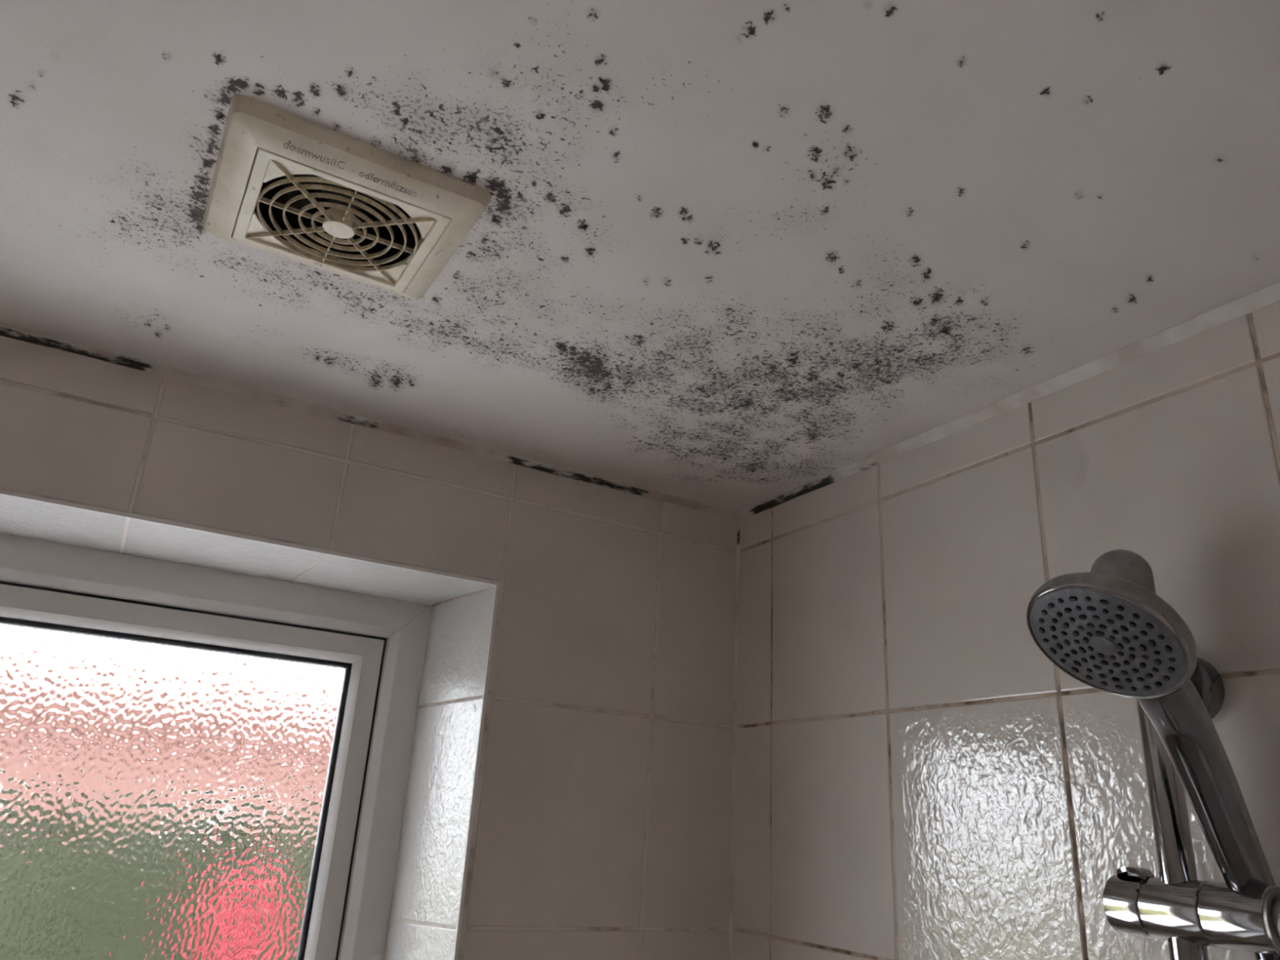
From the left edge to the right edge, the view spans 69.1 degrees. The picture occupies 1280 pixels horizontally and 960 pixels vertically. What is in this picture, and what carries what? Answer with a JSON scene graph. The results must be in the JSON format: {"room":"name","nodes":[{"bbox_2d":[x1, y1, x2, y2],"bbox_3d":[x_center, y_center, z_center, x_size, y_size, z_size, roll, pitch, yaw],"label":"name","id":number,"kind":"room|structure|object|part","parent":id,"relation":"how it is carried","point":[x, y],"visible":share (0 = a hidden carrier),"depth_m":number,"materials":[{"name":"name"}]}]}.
{"room":"damaged room","nodes":[
{"label":"damaged room","id":0,"kind":"room"},
{"bbox_2d":[0,335,737,959],"bbox_3d":[-0.701,1.027,0.693,2.250,2.400,0.281,15,-23,-27],"label":"wall","id":1,"kind":"structure","parent":0,"point":[569,794],"depth_m":1.12,"materials":[{"name":"tile"}]},
{"bbox_2d":[0,533,431,959],"bbox_3d":[-0.672,0.721,0.926,0.717,1.298,0.200,15,-23,-27],"label":"window","id":2,"kind":"structure","parent":1,"relation":"in","point":[197,762],"depth_m":1.07,"materials":[{"name":"white plastic"}]},
{"bbox_3d":[-0.639,0.689,0.878,0.541,1.092,0.005,15,-23,-27],"label":"pane","id":3,"kind":"part","parent":2,"relation":"part of","materials":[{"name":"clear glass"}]},
{"bbox_3d":[-0.610,0.157,1.084,0.614,0.023,0.049,15,-23,-27],"label":"sash rail","id":4,"kind":"part","parent":2,"relation":"part of","materials":[{"name":"white plastic"}]},
{"bbox_3d":[-0.606,0.119,1.095,0.717,0.048,0.075,15,-23,-27],"label":"frame rail","id":5,"kind":"part","parent":2,"relation":"part of","materials":[{"name":"white plastic"}]},
{"bbox_3d":[-0.386,0.757,1.018,0.023,1.166,0.049,15,-23,-27],"label":"sash rail","id":6,"kind":"part","parent":2,"relation":"part of","materials":[{"name":"white plastic"}]},
{"bbox_3d":[-0.351,0.764,1.033,0.048,1.268,0.075,15,-23,-27],"label":"frame rail","id":7,"kind":"part","parent":2,"relation":"part of","materials":[{"name":"white plastic"}]},
{"bbox_3d":[-0.520,0.041,0.973,0.800,0.004,0.007,15,-23,-27],"label":"edge trim","id":8,"kind":"part","parent":1,"relation":"part of","materials":[{"name":"white tile"}]},
{"bbox_2d":[0,324,737,519],"bbox_3d":[-0.605,-0.141,0.975,1.750,0.010,0.010,15,-23,-27],"label":"trim","id":9,"kind":"structure","parent":1,"relation":"attached to","point":[5,331],"depth_m":1.10,"materials":[{"name":"plastic"}]},
{"bbox_3d":[-0.213,0.733,0.927,0.004,1.288,0.007,15,-23,-27],"label":"edge trim","id":10,"kind":"part","parent":1,"relation":"part of","materials":[{"name":"white plastic"}]},
{"bbox_2d":[0,0,1279,511],"bbox_3d":[-0.027,-0.464,0.041,1.951,0.001,2.501,15,-23,-27],"label":"ceiling","id":11,"kind":"structure","parent":0,"point":[736,255],"depth_m":0.70,"materials":[{"name":"paint"}]},
{"bbox_2d":[203,95,491,299],"bbox_3d":[-0.233,-0.233,0.741,0.187,0.081,0.172,15,-23,-27],"label":"fan","id":12,"kind":"object","parent":11,"relation":"attached to","point":[317,196],"visible":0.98,"depth_m":0.70,"materials":[{"name":"beige plastic"}]},
{"bbox_3d":[-0.266,-0.232,0.747,0.040,0.017,0.026,-2,-21,15],"label":"impeller blade","id":13,"kind":"part","parent":12,"relation":"part of","materials":[{"name":"beige plastic"}]},
{"bbox_3d":[-0.257,-0.242,0.719,0.025,0.017,0.041,-15,-27,40],"label":"impeller blade","id":14,"kind":"part","parent":12,"relation":"part of","materials":[{"name":"beige plastic"}]},
{"bbox_2d":[247,159,435,285],"bbox_3d":[-0.235,-0.198,0.728,0.121,0.005,0.114,15,-23,-27],"label":"grille","id":15,"kind":"object","parent":12,"relation":"attached to","point":[340,221],"depth_m":0.72,"materials":[{"name":"plastic"}]},
{"bbox_3d":[-0.235,-0.201,0.729,0.140,0.010,0.126,15,-23,-27],"label":"panel","id":16,"kind":"part","parent":12,"relation":"part of","materials":[{"name":"plastic"}]},
{"bbox_3d":[-0.209,-0.223,0.763,0.025,0.017,0.041,-15,-27,40],"label":"impeller blade","id":17,"kind":"part","parent":12,"relation":"part of","materials":[{"name":"beige plastic"}]},
{"bbox_2d":[732,299,1279,959],"bbox_3d":[0.819,0.852,-0.009,0.250,2.400,2.501,15,-23,-27],"label":"wall","id":18,"kind":"structure","parent":0,"point":[916,778],"depth_m":0.92,"materials":[{"name":"tile"}]},
{"bbox_2d":[728,519,740,959],"bbox_3d":[0.080,1.173,0.953,0.007,2.388,0.001,-2,-21,15],"label":"trim","id":19,"kind":"structure","parent":18,"relation":"attached to","point":[738,550],"depth_m":1.26,"materials":[{"name":"plastic"}]},
{"bbox_2d":[737,281,1279,520],"bbox_3d":[0.723,-0.265,0.434,0.011,0.011,2.300,15,-23,-27],"label":"trim","id":20,"kind":"structure","parent":18,"relation":"attached to","point":[1246,304],"depth_m":0.93,"materials":[{"name":"plastic"}]},
{"bbox_2d":[1089,549,1279,959],"bbox_3d":[0.399,0.457,0.612,0.083,0.857,0.125,15,-23,-27],"label":"shower rail","id":21,"kind":"object","parent":18,"relation":"attached to","point":[1192,914],"visible":0.76,"depth_m":0.68,"materials":[{"name":"silver metal"}]},
{"bbox_3d":[0.376,0.322,0.703,0.043,0.043,0.028,15,-23,-27],"label":"clamp knob","id":22,"kind":"part","parent":21,"relation":"part of","materials":[{"name":"silver metal"}]},
{"bbox_3d":[0.377,0.301,0.708,0.018,0.012,0.026,15,-23,-27],"label":"thumb lever","id":23,"kind":"part","parent":21,"relation":"part of","materials":[{"name":"silver metal"}]},
{"bbox_2d":[1026,572,1279,959],"bbox_3d":[0.341,0.195,0.622,0.099,0.229,0.228,-13,-26,37],"label":"shower","id":24,"kind":"object","parent":21,"relation":"attached to","point":[1113,634],"visible":0.99,"depth_m":0.61,"materials":[{"name":"silver metal"}]},
{"bbox_3d":[0.298,0.105,0.597,0.094,0.003,0.094,52,-31,-13],"label":"plate","id":25,"kind":"part","parent":24,"relation":"part of","materials":[{"name":"grey plastic"}]},
{"bbox_3d":[0.379,0.203,0.631,0.204,0.068,0.038,52,-31,-13],"label":"handle","id":26,"kind":"part","parent":24,"relation":"part of","materials":[{"name":"silver metal"}]},
{"bbox_3d":[0.386,0.198,0.630,0.205,0.062,0.027,52,-31,-13],"label":"handle","id":27,"kind":"part","parent":24,"relation":"part of","materials":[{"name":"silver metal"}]}
]}

